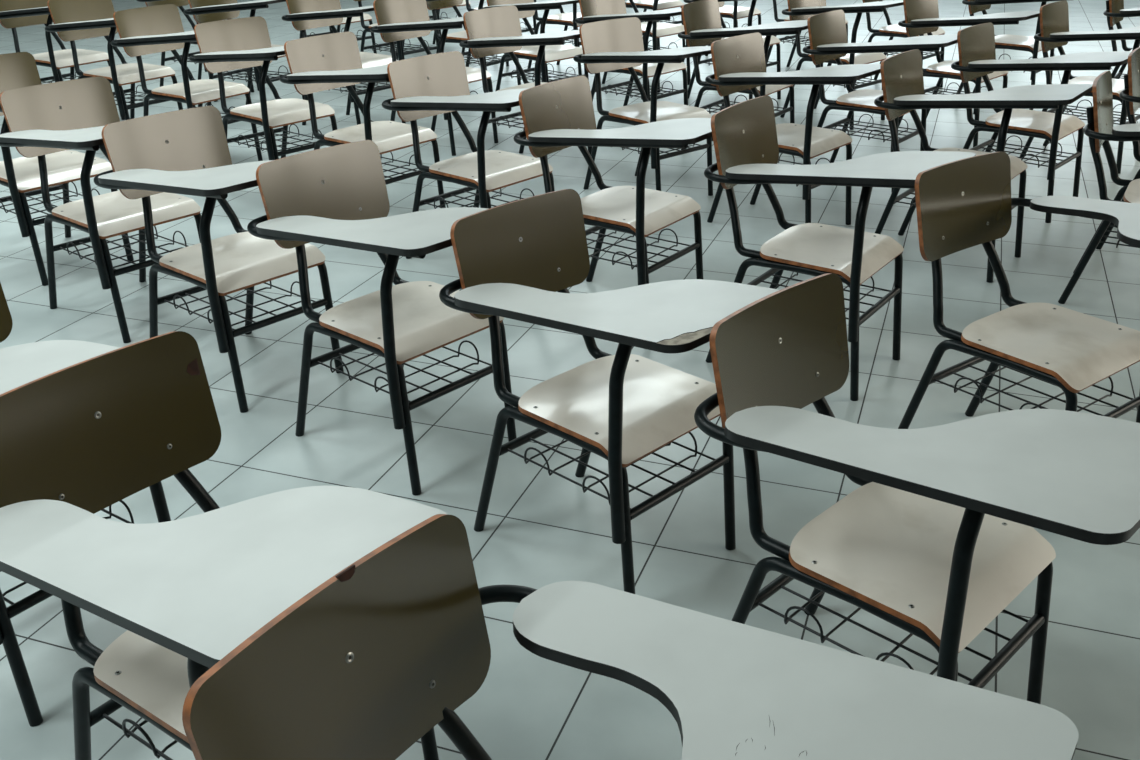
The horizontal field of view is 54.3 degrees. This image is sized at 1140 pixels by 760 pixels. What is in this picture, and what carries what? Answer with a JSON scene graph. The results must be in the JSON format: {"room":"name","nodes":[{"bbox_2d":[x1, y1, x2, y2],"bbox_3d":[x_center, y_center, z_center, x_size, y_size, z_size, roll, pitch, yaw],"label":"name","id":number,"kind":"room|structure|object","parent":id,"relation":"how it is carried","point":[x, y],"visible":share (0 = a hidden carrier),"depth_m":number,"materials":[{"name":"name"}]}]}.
{"room":"classroom","nodes":[
{"label":"classroom","id":0,"kind":"room"},
{"bbox_2d":[0,0,1139,759],"bbox_3d":[-0.369,-1.559,7.040,16.200,0.120,20.200,8,27,18],"label":"floor","id":1,"kind":"structure","parent":0,"point":[541,529],"depth_m":3.49,"materials":[{"name":"tile"}]},
{"bbox_2d":[0,0,124,119],"bbox_3d":[-3.160,-1.995,6.905,0.766,0.809,0.515,15,29,28],"label":"chair","id":2,"kind":"object","parent":1,"relation":"on","point":[14,14],"visible":0.73,"depth_m":6.92,"materials":[{"name":"laminate"}]},
{"bbox_2d":[41,70,81,82],"bbox_3d":[-3.175,-1.900,7.027,0.422,0.060,0.323,15,29,28],"label":"basket","id":3,"kind":"object","parent":2,"relation":"on","point":[71,74],"depth_m":7.16,"materials":[{"name":"black metal"}]},
{"bbox_2d":[0,52,133,285],"bbox_3d":[-2.143,-0.835,4.453,0.766,0.809,0.515,19,32,35],"label":"chair","id":4,"kind":"object","parent":1,"relation":"on","point":[21,175],"visible":0.52,"depth_m":4.50,"materials":[{"name":"laminate"}]},
{"bbox_2d":[0,182,99,219],"bbox_3d":[-2.148,-0.740,4.576,0.422,0.060,0.323,19,32,35],"label":"basket","id":5,"kind":"object","parent":4,"relation":"on","point":[64,187],"depth_m":4.66,"materials":[{"name":"black metal"}]},
{"bbox_2d":[0,283,170,726],"bbox_3d":[-1.129,0.222,2.218,0.766,0.809,0.515,16,30,31],"label":"chair","id":6,"kind":"object","parent":1,"relation":"on","point":[22,364],"visible":0.14,"depth_m":2.09,"materials":[{"name":"laminate"}]},
{"bbox_2d":[0,500,133,604],"bbox_3d":[-1.140,0.317,2.341,0.422,0.060,0.323,16,30,31],"label":"basket","id":7,"kind":"object","parent":6,"relation":"on","point":[39,596],"depth_m":2.16,"materials":[{"name":"black metal"}]},
{"bbox_2d":[0,76,200,342],"bbox_3d":[-1.611,-0.590,3.933,0.766,0.809,0.515,19,32,35],"label":"chair","id":8,"kind":"object","parent":1,"relation":"on","point":[42,119],"visible":0.8,"depth_m":3.96,"materials":[{"name":"laminate"}]},
{"bbox_2d":[59,226,187,269],"bbox_3d":[-1.617,-0.495,4.056,0.422,0.060,0.323,19,32,35],"label":"basket","id":9,"kind":"object","parent":8,"relation":"on","point":[74,243],"depth_m":4.06,"materials":[{"name":"black metal"}]},
{"bbox_2d":[45,0,182,119],"bbox_3d":[-2.581,-1.765,6.416,0.766,0.809,0.515,15,30,29],"label":"chair","id":10,"kind":"object","parent":1,"relation":"on","point":[73,20],"visible":0.86,"depth_m":6.43,"materials":[{"name":"laminate"}]},
{"bbox_2d":[114,85,156,105],"bbox_3d":[-2.594,-1.670,6.538,0.422,0.060,0.323,15,29,29],"label":"basket","id":11,"kind":"object","parent":10,"relation":"on","point":[132,89],"depth_m":6.54,"materials":[{"name":"black metal"}]},
{"bbox_2d":[111,4,262,160],"bbox_3d":[-2.004,-1.534,5.925,0.766,0.809,0.515,15,29,29],"label":"chair","id":12,"kind":"object","parent":1,"relation":"on","point":[158,28],"visible":0.87,"depth_m":5.95,"materials":[{"name":"laminate"}]},
{"bbox_2d":[137,0,253,101],"bbox_3d":[-2.549,-2.373,7.696,0.766,0.809,0.515,12,28,24],"label":"chair","id":13,"kind":"object","parent":1,"relation":"on","point":[179,3],"visible":0.15,"depth_m":7.83,"materials":[{"name":"metal"}]},
{"bbox_2d":[94,106,343,412],"bbox_3d":[-1.054,-0.361,3.446,0.766,0.809,0.515,20,32,36],"label":"chair","id":14,"kind":"object","parent":1,"relation":"on","point":[185,151],"visible":0.91,"depth_m":3.46,"materials":[{"name":"laminate"}]},
{"bbox_2d":[164,281,314,329],"bbox_3d":[-1.058,-0.267,3.570,0.422,0.060,0.323,20,32,36],"label":"basket","id":15,"kind":"object","parent":14,"relation":"on","point":[187,292],"depth_m":3.53,"materials":[{"name":"black metal"}]},
{"bbox_2d":[0,331,445,759],"bbox_3d":[-0.520,0.447,1.739,0.766,0.809,0.515,17,30,32],"label":"chair","id":16,"kind":"object","parent":1,"relation":"on","point":[78,440],"visible":0.73,"depth_m":1.59,"materials":[{"name":"laminate"}]},
{"bbox_2d":[102,714,176,759],"bbox_3d":[-0.531,0.542,1.862,0.422,0.060,0.323,17,30,32],"label":"basket","id":17,"kind":"object","parent":16,"relation":"on","point":[127,732],"depth_m":1.80,"materials":[{"name":"black metal"}]},
{"bbox_2d":[183,0,304,105],"bbox_3d":[-2.018,-2.086,7.088,0.766,0.809,0.515,12,28,25],"label":"chair","id":18,"kind":"object","parent":1,"relation":"on","point":[203,11],"visible":0.49,"depth_m":7.05,"materials":[{"name":"laminate"}]},
{"bbox_2d":[216,65,289,81],"bbox_3d":[-2.038,-1.990,7.209,0.422,0.060,0.323,12,28,25],"label":"basket","id":19,"kind":"object","parent":18,"relation":"on","point":[249,70],"depth_m":7.24,"materials":[{"name":"black metal"}]},
{"bbox_2d":[189,16,336,159],"bbox_3d":[-1.444,-1.305,5.438,0.766,0.809,0.515,20,32,36],"label":"chair","id":20,"kind":"object","parent":1,"relation":"on","point":[238,43],"visible":0.85,"depth_m":5.47,"materials":[{"name":"laminate"}]},
{"bbox_2d":[231,124,321,150],"bbox_3d":[-1.449,-1.210,5.562,0.422,0.060,0.323,20,32,36],"label":"basket","id":21,"kind":"object","parent":20,"relation":"on","point":[283,129],"depth_m":5.59,"materials":[{"name":"black metal"}]},
{"bbox_2d":[299,13,376,53],"bbox_3d":[-1.817,-2.792,8.574,0.766,0.809,0.515,19,32,35],"label":"chair","id":22,"kind":"object","parent":1,"relation":"on","point":[367,17],"visible":0.2,"depth_m":8.67,"materials":[{"name":"laminate"}]},
{"bbox_2d":[310,28,365,37],"bbox_3d":[-1.822,-2.697,8.697,0.422,0.060,0.323,19,32,35],"label":"basket","id":23,"kind":"object","parent":22,"relation":"on","point":[338,29],"depth_m":8.79,"materials":[{"name":"black metal"}]},
{"bbox_2d":[282,0,405,124],"bbox_3d":[-1.334,-1.933,6.761,0.766,0.809,0.515,18,31,33],"label":"chair","id":24,"kind":"object","parent":1,"relation":"on","point":[304,15],"visible":0.55,"depth_m":6.77,"materials":[{"name":"laminate"}]},
{"bbox_2d":[330,82,389,92],"bbox_3d":[-1.343,-1.838,6.884,0.422,0.060,0.323,18,31,33],"label":"basket","id":25,"kind":"object","parent":24,"relation":"on","point":[387,86],"depth_m":6.80,"materials":[{"name":"black metal"}]},
{"bbox_2d":[280,31,445,207],"bbox_3d":[-0.877,-1.077,4.954,0.766,0.809,0.515,18,31,34],"label":"chair","id":26,"kind":"object","parent":1,"relation":"on","point":[324,62],"visible":0.81,"depth_m":4.99,"materials":[{"name":"laminate"}]},
{"bbox_2d":[380,152,421,177],"bbox_3d":[-0.884,-0.983,5.078,0.422,0.060,0.323,18,31,34],"label":"basket","id":27,"kind":"object","parent":26,"relation":"on","point":[416,172],"depth_m":5.04,"materials":[{"name":"black metal"}]},
{"bbox_2d":[247,140,516,495],"bbox_3d":[-0.461,-0.154,3.005,0.766,0.809,0.515,20,32,36],"label":"chair","id":28,"kind":"object","parent":1,"relation":"on","point":[337,195],"visible":0.89,"depth_m":3.00,"materials":[{"name":"laminate"}]},
{"bbox_2d":[317,340,491,401],"bbox_3d":[-0.465,-0.059,3.129,0.422,0.060,0.323,20,32,36],"label":"basket","id":29,"kind":"object","parent":28,"relation":"on","point":[432,395],"depth_m":3.08,"materials":[{"name":"black metal"}]},
{"bbox_2d":[354,0,438,60],"bbox_3d":[-1.245,-2.561,8.083,0.766,0.809,0.515,18,31,34],"label":"chair","id":30,"kind":"object","parent":1,"relation":"on","point":[400,53],"visible":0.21,"depth_m":8.13,"materials":[{"name":"metal"}]},
{"bbox_2d":[368,39,429,52],"bbox_3d":[-1.252,-2.466,8.206,0.422,0.060,0.323,18,31,34],"label":"basket","id":31,"kind":"object","parent":30,"relation":"on","point":[372,46],"depth_m":8.19,"materials":[{"name":"black metal"}]},
{"bbox_2d":[370,0,497,155],"bbox_3d":[-0.725,-1.726,6.320,0.766,0.809,0.515,18,31,33],"label":"chair","id":32,"kind":"object","parent":1,"relation":"on","point":[397,20],"visible":0.55,"depth_m":6.34,"materials":[{"name":"laminate"}]},
{"bbox_2d":[402,0,470,47],"bbox_3d":[-1.129,-3.200,9.430,0.766,0.809,0.515,20,32,37],"label":"chair","id":33,"kind":"object","parent":1,"relation":"on","point":[464,1],"visible":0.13,"depth_m":9.51,"materials":[{"name":"laminate"}]},
{"bbox_2d":[382,51,554,258],"bbox_3d":[-0.346,-0.833,4.436,0.766,0.809,0.515,20,32,36],"label":"chair","id":34,"kind":"object","parent":1,"relation":"on","point":[424,86],"visible":0.89,"depth_m":4.46,"materials":[{"name":"laminate"}]},
{"bbox_2d":[424,188,534,208],"bbox_3d":[-0.350,-0.739,4.560,0.422,0.060,0.323,20,32,36],"label":"basket","id":35,"kind":"object","parent":34,"relation":"on","point":[463,190],"depth_m":4.63,"materials":[{"name":"black metal"}]},
{"bbox_2d":[426,0,520,90],"bbox_3d":[-0.637,-2.355,7.646,0.766,0.809,0.515,15,30,30],"label":"chair","id":36,"kind":"object","parent":1,"relation":"on","point":[457,37],"visible":0.38,"depth_m":7.69,"materials":[{"name":"laminate"}]},
{"bbox_2d":[462,53,508,65],"bbox_3d":[-0.650,-2.260,7.769,0.422,0.060,0.323,15,30,30],"label":"basket","id":37,"kind":"object","parent":36,"relation":"on","point":[468,55],"depth_m":7.70,"materials":[{"name":"black metal"}]},
{"bbox_2d":[461,0,535,66],"bbox_3d":[-0.557,-2.969,8.938,0.766,0.809,0.515,19,32,35],"label":"chair","id":38,"kind":"object","parent":1,"relation":"on","point":[467,1],"visible":0.12,"depth_m":9.00,"materials":[{"name":"metal"}]},
{"bbox_2d":[459,5,591,159],"bbox_3d":[-0.176,-1.488,5.815,0.766,0.809,0.515,19,32,35],"label":"chair","id":39,"kind":"object","parent":1,"relation":"on","point":[494,30],"visible":0.69,"depth_m":5.86,"materials":[{"name":"laminate"}]},
{"bbox_2d":[489,114,524,129],"bbox_3d":[-0.182,-1.394,5.938,0.422,0.060,0.323,19,32,35],"label":"basket","id":40,"kind":"object","parent":39,"relation":"on","point":[494,120],"depth_m":5.98,"materials":[{"name":"black metal"}]},
{"bbox_2d":[481,0,588,112],"bbox_3d":[-0.171,-2.073,7.048,0.766,0.809,0.515,21,33,38],"label":"chair","id":41,"kind":"object","parent":1,"relation":"on","point":[526,8],"visible":0.58,"depth_m":7.03,"materials":[{"name":"laminate"}]},
{"bbox_2d":[505,63,577,81],"bbox_3d":[-0.172,-1.979,7.172,0.422,0.060,0.323,21,33,38],"label":"basket","id":42,"kind":"object","parent":41,"relation":"on","point":[513,72],"depth_m":7.19,"materials":[{"name":"black metal"}]},
{"bbox_2d":[527,0,581,74],"bbox_3d":[0.015,-2.738,8.447,0.766,0.809,0.515,18,31,34],"label":"chair","id":43,"kind":"object","parent":1,"relation":"on","point":[567,19],"visible":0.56,"depth_m":8.40,"materials":[{"name":"laminate"}]},
{"bbox_2d":[564,39,580,44],"bbox_3d":[0.008,-2.644,8.571,0.422,0.060,0.323,18,31,34],"label":"basket","id":44,"kind":"object","parent":43,"relation":"on","point":[579,43],"depth_m":8.42,"materials":[{"name":"black metal"}]},
{"bbox_2d":[439,189,778,593],"bbox_3d":[0.097,0.071,2.528,0.766,0.809,0.515,22,33,39],"label":"chair","id":45,"kind":"object","parent":1,"relation":"on","point":[519,260],"visible":0.9,"depth_m":2.51,"materials":[{"name":"laminate"}]},
{"bbox_2d":[507,432,714,508],"bbox_3d":[0.098,0.165,2.652,0.422,0.060,0.323,22,33,39],"label":"basket","id":46,"kind":"object","parent":45,"relation":"on","point":[654,500],"depth_m":2.59,"materials":[{"name":"black metal"}]},
{"bbox_2d":[514,75,712,284],"bbox_3d":[0.204,-0.594,3.928,0.766,0.809,0.515,17,30,32],"label":"chair","id":47,"kind":"object","parent":1,"relation":"on","point":[557,115],"visible":0.85,"depth_m":3.90,"materials":[{"name":"laminate"}]},
{"bbox_2d":[586,227,689,269],"bbox_3d":[0.194,-0.499,4.051,0.422,0.060,0.323,17,30,32],"label":"basket","id":48,"kind":"object","parent":47,"relation":"on","point":[679,253],"depth_m":4.02,"materials":[{"name":"black metal"}]},
{"bbox_2d":[182,514,1078,759],"bbox_3d":[0.061,0.664,1.274,0.766,0.812,0.524,16,30,30],"label":"chair","id":49,"kind":"object","parent":1,"relation":"on","point":[383,652],"visible":1,"depth_m":1.25,"materials":[{"name":"laminate"}]},
{"bbox_2d":[575,0,687,105],"bbox_3d":[0.422,-1.857,6.587,0.766,0.809,0.515,20,32,36],"label":"chair","id":50,"kind":"object","parent":1,"relation":"on","point":[591,10],"visible":0.59,"depth_m":6.57,"materials":[{"name":"laminate"}]},
{"bbox_2d":[601,77,676,99],"bbox_3d":[0.418,-1.762,6.711,0.422,0.060,0.323,20,32,36],"label":"basket","id":51,"kind":"object","parent":50,"relation":"on","point":[629,83],"depth_m":6.73,"materials":[{"name":"black metal"}]},
{"bbox_2d":[573,17,712,195],"bbox_3d":[0.401,-1.271,5.354,0.515,0.809,0.766,-22,33,-38],"label":"chair","id":52,"kind":"object","parent":1,"relation":"on","point":[613,44],"visible":0.91,"depth_m":5.39,"materials":[{"name":"laminate"}]},
{"bbox_2d":[621,144,699,156],"bbox_3d":[0.406,-1.177,5.478,0.323,0.060,0.422,-22,33,-38],"label":"basket","id":53,"kind":"object","parent":52,"relation":"on","point":[689,149],"depth_m":5.35,"materials":[{"name":"black metal"}]},
{"bbox_2d":[602,0,690,92],"bbox_3d":[0.580,-2.506,7.955,0.766,0.809,0.515,20,32,37],"label":"chair","id":54,"kind":"object","parent":1,"relation":"on","point":[658,29],"visible":0.5,"depth_m":7.95,"materials":[{"name":"laminate"}]},
{"bbox_2d":[648,40,677,50],"bbox_3d":[0.577,-2.412,8.079,0.422,0.060,0.323,20,32,37],"label":"basket","id":55,"kind":"object","parent":54,"relation":"on","point":[650,40],"depth_m":8.15,"materials":[{"name":"black metal"}]},
{"bbox_2d":[625,0,684,48],"bbox_3d":[0.685,-3.147,9.303,0.766,0.809,0.515,19,32,35],"label":"chair","id":56,"kind":"object","parent":1,"relation":"on","point":[645,4],"visible":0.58,"depth_m":9.29,"materials":[{"name":"laminate"}]},
{"bbox_2d":[682,1,760,61],"bbox_3d":[1.258,-2.916,8.812,0.766,0.809,0.515,18,31,34],"label":"chair","id":57,"kind":"object","parent":1,"relation":"on","point":[735,12],"visible":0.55,"depth_m":8.74,"materials":[{"name":"laminate"}]},
{"bbox_2d":[683,0,780,99],"bbox_3d":[1.152,-2.275,7.463,0.766,0.809,0.515,19,32,35],"label":"chair","id":58,"kind":"object","parent":1,"relation":"on","point":[774,40],"visible":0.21,"depth_m":7.56,"materials":[{"name":"metal"}]},
{"bbox_2d":[678,0,807,149],"bbox_3d":[0.983,-1.620,6.084,0.766,0.809,0.515,16,30,30],"label":"chair","id":59,"kind":"object","parent":1,"relation":"on","point":[701,19],"visible":0.62,"depth_m":6.06,"materials":[{"name":"laminate"}]},
{"bbox_2d":[706,95,785,112],"bbox_3d":[0.971,-1.525,6.207,0.422,0.060,0.323,16,30,30],"label":"basket","id":60,"kind":"object","parent":59,"relation":"on","point":[721,101],"depth_m":6.27,"materials":[{"name":"black metal"}]},
{"bbox_2d":[705,32,880,224],"bbox_3d":[0.984,-1.049,4.881,0.766,0.809,0.515,20,32,36],"label":"chair","id":61,"kind":"object","parent":1,"relation":"on","point":[739,64],"visible":0.81,"depth_m":4.83,"materials":[{"name":"laminate"}]},
{"bbox_2d":[778,153,830,186],"bbox_3d":[0.979,-0.955,5.005,0.422,0.060,0.323,20,32,36],"label":"basket","id":62,"kind":"object","parent":61,"relation":"on","point":[794,162],"depth_m":5.13,"materials":[{"name":"black metal"}]},
{"bbox_2d":[767,0,847,66],"bbox_3d":[1.822,-2.684,8.319,0.766,0.809,0.515,20,32,37],"label":"chair","id":63,"kind":"object","parent":1,"relation":"on","point":[776,18],"visible":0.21,"depth_m":8.44,"materials":[{"name":"metal"}]},
{"bbox_2d":[781,32,809,45],"bbox_3d":[1.819,-2.590,8.443,0.422,0.060,0.323,20,32,37],"label":"basket","id":64,"kind":"object","parent":63,"relation":"on","point":[793,36],"depth_m":8.48,"materials":[{"name":"black metal"}]},
{"bbox_2d":[704,95,975,400],"bbox_3d":[0.813,-0.401,3.496,0.766,0.827,0.515,16,30,31],"label":"chair","id":65,"kind":"object","parent":1,"relation":"on","point":[744,134],"visible":0.91,"depth_m":3.46,"materials":[{"name":"laminate"}]},
{"bbox_2d":[761,272,890,319],"bbox_3d":[0.802,-0.298,3.623,0.422,0.060,0.323,16,30,31],"label":"basket","id":66,"kind":"object","parent":65,"relation":"on","point":[883,300],"depth_m":3.61,"materials":[{"name":"black metal"}]},
{"bbox_2d":[780,0,902,129],"bbox_3d":[1.695,-2.000,6.880,0.766,0.809,0.515,23,34,39],"label":"chair","id":67,"kind":"object","parent":1,"relation":"on","point":[797,9],"visible":0.7,"depth_m":6.79,"materials":[{"name":"laminate"}]},
{"bbox_2d":[833,76,875,87],"bbox_3d":[1.696,-1.906,7.004,0.422,0.060,0.323,23,34,39],"label":"basket","id":68,"kind":"object","parent":67,"relation":"on","point":[869,83],"depth_m":6.88,"materials":[{"name":"black metal"}]},
{"bbox_2d":[803,10,957,192],"bbox_3d":[1.560,-1.396,5.608,0.766,0.809,0.515,18,31,33],"label":"chair","id":69,"kind":"object","parent":1,"relation":"on","point":[827,32],"visible":0.82,"depth_m":5.61,"materials":[{"name":"laminate"}]},
{"bbox_2d":[829,114,916,141],"bbox_3d":[1.552,-1.302,5.732,0.422,0.060,0.323,18,31,33],"label":"basket","id":70,"kind":"object","parent":69,"relation":"on","point":[846,121],"depth_m":5.76,"materials":[{"name":"black metal"}]},
{"bbox_2d":[855,0,944,87],"bbox_3d":[2.395,-2.453,7.828,0.766,0.809,0.515,19,32,35],"label":"chair","id":71,"kind":"object","parent":1,"relation":"on","point":[892,30],"visible":0.45,"depth_m":7.88,"materials":[{"name":"laminate"}]},
{"bbox_2d":[883,51,933,55],"bbox_3d":[2.389,-2.358,7.952,0.422,0.060,0.323,19,32,35],"label":"basket","id":72,"kind":"object","parent":71,"relation":"on","point":[927,54],"depth_m":7.91,"materials":[{"name":"black metal"}]},
{"bbox_2d":[694,273,1139,703],"bbox_3d":[0.608,0.332,1.975,0.766,0.809,0.515,22,34,39],"label":"chair","id":73,"kind":"object","parent":1,"relation":"on","point":[937,538],"visible":0.98,"depth_m":1.91,"materials":[{"name":"laminate"}]},
{"bbox_2d":[758,585,1028,680],"bbox_3d":[0.609,0.426,2.099,0.422,0.060,0.323,23,34,39],"label":"basket","id":74,"kind":"object","parent":73,"relation":"on","point":[994,665],"depth_m":2.03,"materials":[{"name":"black metal"}]},
{"bbox_2d":[898,0,1039,146],"bbox_3d":[2.274,-1.777,6.405,0.766,0.809,0.515,21,33,37],"label":"chair","id":75,"kind":"object","parent":1,"relation":"on","point":[921,16],"visible":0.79,"depth_m":6.36,"materials":[{"name":"laminate"}]},
{"bbox_2d":[925,82,986,94],"bbox_3d":[2.272,-1.683,6.529,0.422,0.060,0.323,21,33,37],"label":"basket","id":76,"kind":"object","parent":75,"relation":"on","point":[935,89],"depth_m":6.68,"materials":[{"name":"black metal"}]},
{"bbox_2d":[874,49,1091,282],"bbox_3d":[1.599,-0.845,4.447,0.766,0.809,0.515,17,31,32],"label":"chair","id":77,"kind":"object","parent":1,"relation":"on","point":[901,73],"visible":0.74,"depth_m":4.39,"materials":[{"name":"laminate"}]},
{"bbox_2d":[896,193,915,207],"bbox_3d":[1.590,-0.751,4.571,0.422,0.060,0.323,17,31,32],"label":"basket","id":78,"kind":"object","parent":77,"relation":"on","point":[904,195],"depth_m":4.60,"materials":[{"name":"black metal"}]},
{"bbox_2d":[957,0,1068,109],"bbox_3d":[2.967,-2.222,7.337,0.766,0.809,0.515,18,31,34],"label":"chair","id":79,"kind":"object","parent":1,"relation":"on","point":[1005,41],"visible":0.63,"depth_m":7.24,"materials":[{"name":"laminate"}]},
{"bbox_2d":[898,152,1139,428],"bbox_3d":[1.307,-0.110,2.900,0.515,0.809,0.766,-19,31,-34],"label":"chair","id":80,"kind":"object","parent":1,"relation":"on","point":[965,203],"visible":0.98,"depth_m":2.94,"materials":[{"name":"laminate"}]},
{"bbox_2d":[935,359,1132,415],"bbox_3d":[1.237,0.012,2.966,0.323,0.060,0.422,-19,31,-34],"label":"basket","id":81,"kind":"object","parent":80,"relation":"on","point":[1128,406],"depth_m":2.96,"materials":[{"name":"black metal"}]},
{"bbox_2d":[951,22,1131,222],"bbox_3d":[2.147,-1.182,5.153,0.766,0.809,0.515,20,32,36],"label":"chair","id":82,"kind":"object","parent":1,"relation":"on","point":[976,43],"visible":0.86,"depth_m":5.12,"materials":[{"name":"laminate"}]},
{"bbox_2d":[976,135,1073,167],"bbox_3d":[2.143,-1.088,5.277,0.422,0.060,0.323,20,32,36],"label":"basket","id":83,"kind":"object","parent":82,"relation":"on","point":[990,143],"depth_m":5.30,"materials":[{"name":"black metal"}]},
{"bbox_2d":[1020,0,1139,173],"bbox_3d":[2.853,-1.554,5.930,0.766,0.809,0.515,20,32,36],"label":"chair","id":84,"kind":"object","parent":1,"relation":"on","point":[1054,17],"visible":0.65,"depth_m":5.93,"materials":[{"name":"laminate"}]},
{"bbox_2d":[1051,100,1138,124],"bbox_3d":[2.848,-1.459,6.054,0.422,0.060,0.323,20,32,36],"label":"basket","id":85,"kind":"object","parent":84,"relation":"on","point":[1064,106],"depth_m":6.10,"materials":[{"name":"black metal"}]},
{"bbox_2d":[1058,71,1139,303],"bbox_3d":[2.211,-0.634,3.997,0.766,0.809,0.515,14,29,27],"label":"chair","id":86,"kind":"object","parent":1,"relation":"on","point":[1100,130],"visible":0.9,"depth_m":4.06,"materials":[{"name":"metal"}]},
{"bbox_2d":[1100,225,1138,247],"bbox_3d":[2.195,-0.539,4.119,0.422,0.060,0.323,14,29,27],"label":"basket","id":87,"kind":"object","parent":86,"relation":"on","point":[1117,243],"depth_m":4.09,"materials":[{"name":"black metal"}]},
{"bbox_2d":[1096,47,1139,248],"bbox_3d":[2.616,-0.894,4.542,0.766,0.809,0.515,17,30,32],"label":"chair","id":88,"kind":"object","parent":1,"relation":"on","point":[1130,94],"visible":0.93,"depth_m":4.58,"materials":[{"name":"laminate"}]},
{"bbox_2d":[1103,0,1139,78],"bbox_3d":[3.639,-1.978,6.819,0.766,0.809,0.515,16,30,30],"label":"chair","id":89,"kind":"object","parent":1,"relation":"on","point":[1115,12],"visible":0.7,"depth_m":6.85,"materials":[{"name":"laminate"}]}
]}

